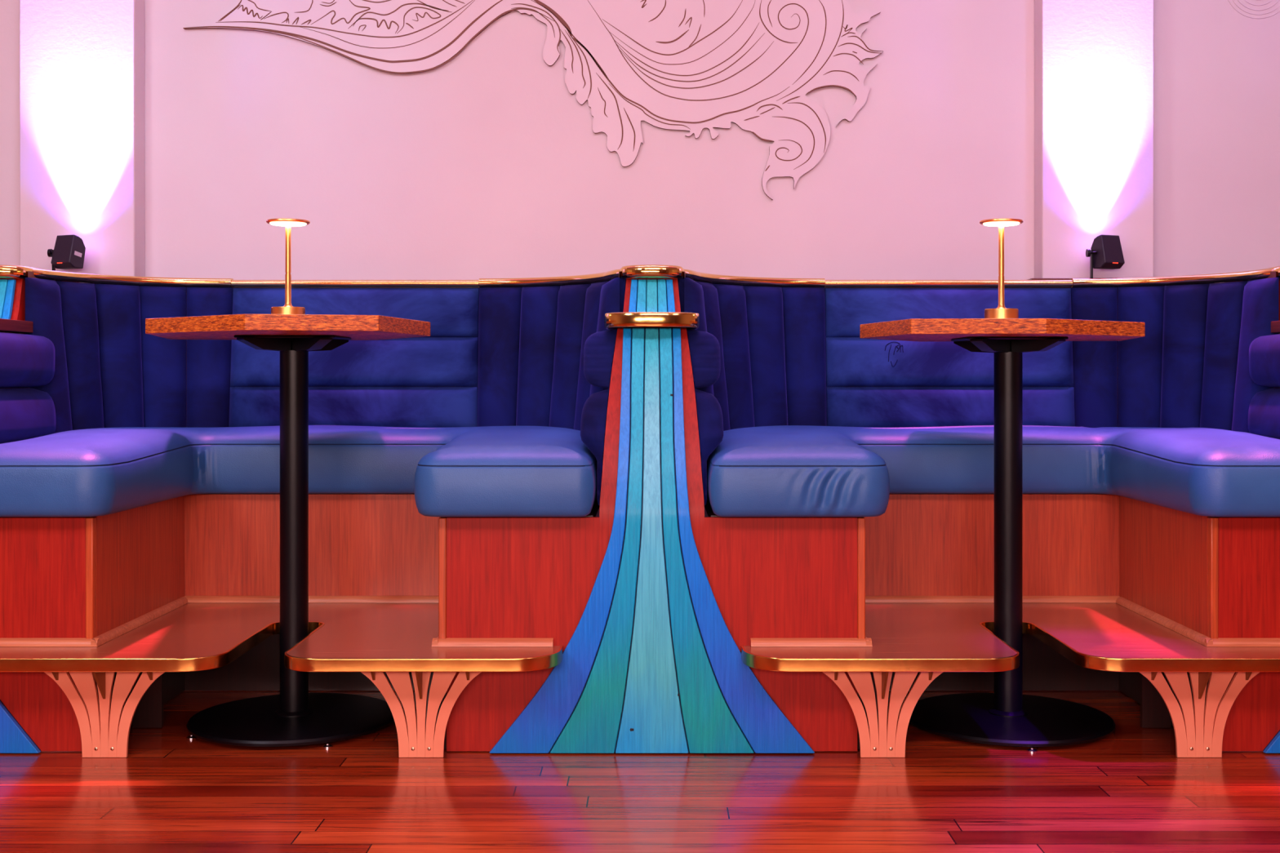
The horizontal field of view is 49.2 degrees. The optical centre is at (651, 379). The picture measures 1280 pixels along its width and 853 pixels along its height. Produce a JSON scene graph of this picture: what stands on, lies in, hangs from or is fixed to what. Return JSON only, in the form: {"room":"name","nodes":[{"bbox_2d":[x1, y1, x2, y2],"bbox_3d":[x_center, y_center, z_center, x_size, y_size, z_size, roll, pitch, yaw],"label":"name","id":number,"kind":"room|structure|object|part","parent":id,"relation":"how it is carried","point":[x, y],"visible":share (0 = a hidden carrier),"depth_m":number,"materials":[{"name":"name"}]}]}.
{"room":"entertainment venue","nodes":[
{"label":"entertainment venue","id":0,"kind":"room"},
{"bbox_2d":[0,0,1279,516],"bbox_3d":[0.000,-0.941,4.775,10.000,3.700,0.150,0,0,0],"label":"wall","id":1,"kind":"structure","parent":0,"point":[483,162],"depth_m":4.70,"materials":[{"name":"paint"}]},
{"bbox_2d":[47,234,85,271],"bbox_3d":[-1.893,-0.387,4.512,0.106,0.154,0.075,0,0,24],"label":"uplight","id":2,"kind":"object","parent":1,"relation":"attached to","point":[68,251],"visible":0.93,"depth_m":4.49,"materials":[{"name":"black plastic"}]},
{"bbox_3d":[-1.932,-0.407,4.513,0.030,0.026,0.033,0,0,0],"label":"knob","id":3,"kind":"part","parent":2,"relation":"part of","materials":[{"name":"black plastic"}]},
{"bbox_2d":[19,0,145,276],"bbox_3d":[-1.894,-1.436,4.650,0.380,2.690,0.100,0,0,0],"label":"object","id":4,"kind":"structure","parent":1,"relation":"attached to","point":[82,62],"depth_m":4.60,"materials":[{"name":"paint"}]},
{"bbox_2d":[183,0,883,199],"bbox_3d":[-0.398,-0.981,4.692,2.349,0.756,0.016,0,0,0],"label":"relief","id":5,"kind":"object","parent":1,"relation":"attached to","point":[693,66],"visible":1,"depth_m":4.68,"materials":[{"name":"paint"}]},
{"bbox_2d":[1034,0,1153,278],"bbox_3d":[1.469,-1.436,4.650,0.369,2.690,0.100,0,0,0],"label":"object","id":6,"kind":"structure","parent":1,"relation":"attached to","point":[1094,59],"depth_m":4.60,"materials":[{"name":"paint"}]},
{"bbox_2d":[1227,0,1279,18],"bbox_3d":[2.040,-1.327,4.698,0.230,0.230,0.003,0,0,0],"label":"relief","id":7,"kind":"object","parent":1,"relation":"attached to","point":[1228,0],"visible":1,"depth_m":4.70,"materials":[{"name":"paint"}]},
{"bbox_2d":[0,690,1279,852],"bbox_3d":[0.000,0.934,0.400,10.200,0.050,9.000,0,0,0],"label":"floor","id":8,"kind":"structure","parent":0,"point":[1127,790],"depth_m":3.05,"materials":[{"name":"brown wood"}]},
{"bbox_2d":[0,264,99,753],"bbox_3d":[-1.878,0.291,3.890,1.066,1.230,1.020,0,0,0],"label":"divider","id":9,"kind":"object","parent":8,"relation":"on","point":[48,564],"visible":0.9,"depth_m":3.40,"materials":[{"name":"brown wood"}]},
{"bbox_2d":[0,332,56,444],"bbox_3d":[-1.743,0.090,3.719,0.092,0.438,0.602,0,0,0],"label":"cushion","id":10,"kind":"object","parent":9,"relation":"attached to","point":[27,362],"visible":0.83,"depth_m":3.81,"materials":[{"name":"blue fabric"}]},
{"bbox_3d":[-1.878,0.622,3.409,1.000,0.569,0.018,0,0,0],"label":"panel","id":11,"kind":"part","parent":9,"relation":"part of","materials":[{"name":"brown wood"}]},
{"bbox_3d":[-1.492,0.639,3.392,0.293,0.018,0.016,0,0,0],"label":"moulding","id":12,"kind":"part","parent":9,"relation":"part of","materials":[{"name":"brown wood"}]},
{"bbox_3d":[-1.368,0.493,3.408,0.019,0.312,0.024,0,0,0],"label":"corner post","id":13,"kind":"part","parent":9,"relation":"part of","materials":[{"name":"brown wood"}]},
{"bbox_2d":[0,603,563,757],"bbox_3d":[-0.939,0.778,3.647,1.446,0.261,0.830,0,0,0],"label":"footrest","id":14,"kind":"object","parent":8,"relation":"on","point":[371,640],"visible":0.98,"depth_m":3.35,"materials":[{"name":"laminate"}]},
{"bbox_2d":[145,314,430,748],"bbox_3d":[-0.940,0.379,3.643,0.713,1.059,0.831,0,0,-11],"label":"bar table","id":15,"kind":"object","parent":8,"relation":"on","point":[295,717],"visible":0.98,"depth_m":3.64,"materials":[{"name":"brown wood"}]},
{"bbox_2d":[266,217,310,314],"bbox_3d":[-0.957,-0.284,3.674,0.112,0.267,0.112,0,0,0],"label":"table lamp","id":16,"kind":"object","parent":15,"relation":"on","point":[287,308],"visible":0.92,"depth_m":3.67,"materials":[{"name":"gold metal"}]},
{"bbox_2d":[269,221,306,226],"bbox_3d":[-0.957,-0.408,3.674,0.094,0.003,0.094,0,0,0],"label":"diffuser","id":17,"kind":"object","parent":16,"relation":"attached to","point":[273,223],"depth_m":3.66,"materials":[{"name":"beige plastic"}]},
{"bbox_3d":[-0.957,-0.299,3.674,0.028,0.218,0.028,0,0,0],"label":"stem","id":18,"kind":"part","parent":16,"relation":"part of","materials":[{"name":"gold metal"}]},
{"bbox_3d":[-0.941,-0.109,3.674,0.260,0.007,0.200,0,0,0],"label":"mounting plate","id":19,"kind":"part","parent":15,"relation":"part of","materials":[{"name":"black metal"}]},
{"bbox_2d":[90,493,599,749],"bbox_3d":[-0.939,0.620,3.842,1.590,0.572,0.916,0,0,0],"label":"bench base","id":20,"kind":"object","parent":8,"relation":"on","point":[154,560],"visible":0.38,"depth_m":4.06,"materials":[{"name":"brown wood"}]},
{"bbox_3d":[-1.351,0.639,3.716,0.015,0.018,0.664,0,0,0],"label":"moulding","id":21,"kind":"part","parent":20,"relation":"part of","materials":[{"name":"brown wood"}]},
{"bbox_3d":[-1.368,0.785,3.751,0.016,0.242,0.660,0,0,0],"label":"kick panel","id":22,"kind":"part","parent":20,"relation":"part of","materials":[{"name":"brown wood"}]},
{"bbox_2d":[0,425,597,516],"bbox_3d":[-0.939,0.235,3.842,1.602,0.192,1.037,0,0,0],"label":"seat cushion","id":23,"kind":"object","parent":20,"relation":"on","point":[485,471],"visible":0.84,"depth_m":3.51,"materials":[{"name":"blue leather"}]},
{"bbox_2d":[25,271,626,433],"bbox_3d":[-0.939,-0.074,4.339,1.725,0.470,0.718,0,0,0],"label":"upholstery","id":24,"kind":"object","parent":23,"relation":"on","point":[491,356],"visible":0.79,"depth_m":4.36,"materials":[{"name":"blue fabric"}]},
{"bbox_2d":[31,268,233,287],"bbox_3d":[-1.599,-0.305,4.273,0.630,0.028,0.138,0,0,-41],"label":"brass rail","id":25,"kind":"object","parent":24,"relation":"on","point":[54,275],"visible":0.98,"depth_m":4.32,"materials":[{"name":"brown metal"}]},
{"bbox_2d":[231,280,479,287],"bbox_3d":[-0.939,-0.303,4.428,0.781,0.022,0.030,0,0,0],"label":"brass rail","id":26,"kind":"object","parent":24,"relation":"on","point":[235,283],"visible":0.98,"depth_m":4.42,"materials":[{"name":"brown metal"}]},
{"bbox_2d":[478,268,621,287],"bbox_3d":[-0.279,-0.305,4.273,0.630,0.028,0.138,0,0,41],"label":"brass rail","id":27,"kind":"object","parent":24,"relation":"on","point":[609,275],"visible":0.91,"depth_m":4.35,"materials":[{"name":"brown metal"}]},
{"bbox_3d":[-0.090,-0.070,4.108,0.026,0.438,0.184,0,0,0],"label":"panel","id":28,"kind":"part","parent":24,"relation":"part of","materials":[{"name":"blue fabric"}]},
{"bbox_3d":[-0.939,0.785,4.072,0.840,0.242,0.017,0,0,0],"label":"kick panel","id":29,"kind":"part","parent":20,"relation":"part of","materials":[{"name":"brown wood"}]},
{"bbox_3d":[-0.939,0.639,4.055,0.840,0.018,0.015,0,0,0],"label":"moulding","id":30,"kind":"part","parent":20,"relation":"part of","materials":[{"name":"brown wood"}]},
{"bbox_3d":[-0.526,0.639,3.716,0.015,0.018,0.664,0,0,0],"label":"moulding","id":31,"kind":"part","parent":20,"relation":"part of","materials":[{"name":"brown wood"}]},
{"bbox_3d":[-0.510,0.785,3.751,0.016,0.242,0.660,0,0,0],"label":"kick panel","id":32,"kind":"part","parent":20,"relation":"part of","materials":[{"name":"brown wood"}]},
{"bbox_2d":[431,264,871,753],"bbox_3d":[0.000,0.291,3.890,1.066,1.230,1.021,0,0,0],"label":"divider","id":33,"kind":"object","parent":8,"relation":"on","point":[651,602],"visible":0.98,"depth_m":3.40,"materials":[{"name":"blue wood"}]},
{"bbox_3d":[-0.510,0.493,3.408,0.019,0.312,0.024,0,0,0],"label":"corner post","id":34,"kind":"part","parent":33,"relation":"part of","materials":[{"name":"brown wood"}]},
{"bbox_3d":[-0.387,0.639,3.392,0.293,0.018,0.016,0,0,0],"label":"moulding","id":35,"kind":"part","parent":33,"relation":"part of","materials":[{"name":"brown wood"}]},
{"bbox_2d":[580,328,617,505],"bbox_3d":[-0.135,0.090,3.719,0.092,0.438,0.602,0,0,0],"label":"cushion","id":36,"kind":"object","parent":33,"relation":"attached to","point":[599,347],"visible":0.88,"depth_m":3.52,"materials":[{"name":"blue fabric"}]},
{"bbox_3d":[0.000,0.622,3.409,1.000,0.569,0.018,0,0,0],"label":"panel","id":37,"kind":"part","parent":33,"relation":"part of","materials":[{"name":"brown wood"}]},
{"bbox_2d":[686,328,723,505],"bbox_3d":[0.135,0.090,3.719,0.092,0.438,0.602,0,0,0],"label":"cushion","id":38,"kind":"object","parent":33,"relation":"attached to","point":[704,346],"visible":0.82,"depth_m":3.52,"materials":[{"name":"blue fabric"}]},
{"bbox_3d":[0.387,0.639,3.392,0.293,0.018,0.016,0,0,0],"label":"moulding","id":39,"kind":"part","parent":33,"relation":"part of","materials":[{"name":"brown wood"}]},
{"bbox_3d":[0.510,0.493,3.408,0.019,0.312,0.024,0,0,0],"label":"corner post","id":40,"kind":"part","parent":33,"relation":"part of","materials":[{"name":"brown wood"}]},
{"bbox_2d":[704,493,1215,749],"bbox_3d":[0.939,0.620,3.842,1.590,0.572,0.916,0,0,0],"label":"bench base","id":41,"kind":"object","parent":8,"relation":"on","point":[1147,559],"visible":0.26,"depth_m":4.06,"materials":[{"name":"brown wood"}]},
{"bbox_3d":[0.510,0.785,3.751,0.016,0.242,0.660,0,0,0],"label":"kick panel","id":42,"kind":"part","parent":41,"relation":"part of","materials":[{"name":"brown wood"}]},
{"bbox_3d":[0.526,0.639,3.716,0.015,0.018,0.664,0,0,0],"label":"moulding","id":43,"kind":"part","parent":41,"relation":"part of","materials":[{"name":"brown wood"}]},
{"bbox_3d":[0.939,0.639,4.055,0.840,0.018,0.015,0,0,0],"label":"moulding","id":44,"kind":"part","parent":41,"relation":"part of","materials":[{"name":"brown wood"}]},
{"bbox_2d":[706,425,1279,516],"bbox_3d":[0.939,0.235,3.839,1.602,0.192,1.043,0,0,0],"label":"seat cushion","id":45,"kind":"object","parent":41,"relation":"on","point":[777,470],"visible":0.85,"depth_m":3.57,"materials":[{"name":"blue leather"}]},
{"bbox_2d":[677,271,1279,432],"bbox_3d":[0.939,-0.083,4.339,1.725,0.488,0.718,0,0,0],"label":"upholstery","id":46,"kind":"object","parent":45,"relation":"on","point":[789,356],"depth_m":4.36,"materials":[{"name":"blue fabric"}]},
{"bbox_3d":[0.090,-0.070,4.108,0.026,0.438,0.184,0,0,0],"label":"panel","id":47,"kind":"part","parent":46,"relation":"part of","materials":[{"name":"blue fabric"}]},
{"bbox_2d":[683,268,825,287],"bbox_3d":[0.279,-0.305,4.273,0.630,0.028,0.138,0,0,-41],"label":"brass rail","id":48,"kind":"object","parent":46,"relation":"on","point":[694,275],"visible":0.88,"depth_m":4.35,"materials":[{"name":"gold metal"}]},
{"bbox_2d":[824,280,1072,287],"bbox_3d":[0.939,-0.303,4.428,0.781,0.022,0.030,0,0,0],"label":"brass rail","id":49,"kind":"object","parent":46,"relation":"on","point":[828,283],"visible":0.98,"depth_m":4.42,"materials":[{"name":"gold metal"}]},
{"bbox_3d":[1.450,-0.318,4.559,0.441,0.017,0.078,0,0,0],"label":"ledge strip","id":50,"kind":"part","parent":46,"relation":"part of","materials":[{"name":"metal"}]},
{"bbox_2d":[1085,234,1124,278],"bbox_3d":[1.459,-0.387,4.504,0.107,0.154,0.076,0,0,-22],"label":"uplight","id":51,"kind":"object","parent":46,"relation":"on","point":[1105,252],"visible":0.96,"depth_m":4.49,"materials":[{"name":"black plastic"}]},
{"bbox_3d":[1.419,-0.407,4.506,0.030,0.026,0.033,0,0,0],"label":"knob","id":52,"kind":"part","parent":51,"relation":"part of","materials":[{"name":"black"}]},
{"bbox_2d":[1070,268,1271,287],"bbox_3d":[1.599,-0.305,4.273,0.630,0.028,0.138,0,0,41],"label":"brass rail","id":53,"kind":"object","parent":46,"relation":"on","point":[1260,273],"visible":0.95,"depth_m":4.32,"materials":[{"name":"gold metal"}]},
{"bbox_3d":[0.939,0.785,4.072,0.840,0.242,0.017,0,0,0],"label":"kick panel","id":54,"kind":"part","parent":41,"relation":"part of","materials":[{"name":"brown wood"}]},
{"bbox_3d":[1.368,0.785,3.751,0.016,0.242,0.660,0,0,0],"label":"kick panel","id":55,"kind":"part","parent":41,"relation":"part of","materials":[{"name":"brown wood"}]},
{"bbox_3d":[1.351,0.639,3.716,0.015,0.018,0.664,0,0,0],"label":"moulding","id":56,"kind":"part","parent":41,"relation":"part of","materials":[{"name":"brown wood"}]},
{"bbox_2d":[859,318,1145,752],"bbox_3d":[0.946,0.381,3.700,0.780,1.054,0.700,0,0,0],"label":"bar table","id":57,"kind":"object","parent":8,"relation":"on","point":[1005,717],"visible":0.92,"depth_m":3.64,"materials":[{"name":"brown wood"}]},
{"bbox_2d":[979,217,1023,318],"bbox_3d":[0.919,-0.282,3.674,0.112,0.272,0.112,0,0,0],"label":"table lamp","id":58,"kind":"object","parent":57,"relation":"on","point":[1001,312],"visible":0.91,"depth_m":3.66,"materials":[{"name":"gold metal"}]},
{"bbox_2d":[982,221,1019,226],"bbox_3d":[0.919,-0.408,3.674,0.094,0.003,0.094,0,0,0],"label":"diffuser","id":59,"kind":"object","parent":58,"relation":"attached to","point":[984,223],"depth_m":3.66,"materials":[{"name":"beige plastic"}]},
{"bbox_3d":[0.919,-0.297,3.674,0.028,0.223,0.028,0,0,0],"label":"stem","id":60,"kind":"part","parent":58,"relation":"part of","materials":[{"name":"gold metal"}]},
{"bbox_3d":[0.937,-0.105,3.674,0.260,0.007,0.200,0,0,0],"label":"mounting plate","id":61,"kind":"part","parent":57,"relation":"part of","materials":[{"name":"black metal"}]},
{"bbox_2d":[740,603,1279,757],"bbox_3d":[0.939,0.778,3.647,1.446,0.261,0.830,0,0,0],"label":"footrest","id":62,"kind":"object","parent":8,"relation":"on","point":[931,640],"visible":0.95,"depth_m":3.35,"materials":[{"name":"laminate"}]},
{"bbox_2d":[1204,266,1279,753],"bbox_3d":[1.878,0.291,3.890,1.066,1.230,1.020,0,0,0],"label":"divider","id":63,"kind":"object","parent":8,"relation":"on","point":[1243,553],"visible":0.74,"depth_m":3.40,"materials":[{"name":"brown wood"}]},
{"bbox_3d":[1.368,0.493,3.408,0.019,0.312,0.024,0,0,0],"label":"corner post","id":64,"kind":"part","parent":63,"relation":"part of","materials":[{"name":"brown wood"}]},
{"bbox_3d":[1.492,0.639,3.392,0.293,0.018,0.016,0,0,0],"label":"moulding","id":65,"kind":"part","parent":63,"relation":"part of","materials":[{"name":"brown wood"}]},
{"bbox_3d":[1.878,0.622,3.409,1.000,0.569,0.018,0,0,0],"label":"panel","id":66,"kind":"part","parent":63,"relation":"part of","materials":[{"name":"brown wood"}]},
{"bbox_2d":[1248,333,1279,439],"bbox_3d":[1.743,0.090,3.719,0.092,0.438,0.602,0,0,0],"label":"cushion","id":67,"kind":"object","parent":63,"relation":"attached to","point":[1264,412],"visible":0.79,"depth_m":3.88,"materials":[{"name":"blue fabric"}]}
]}

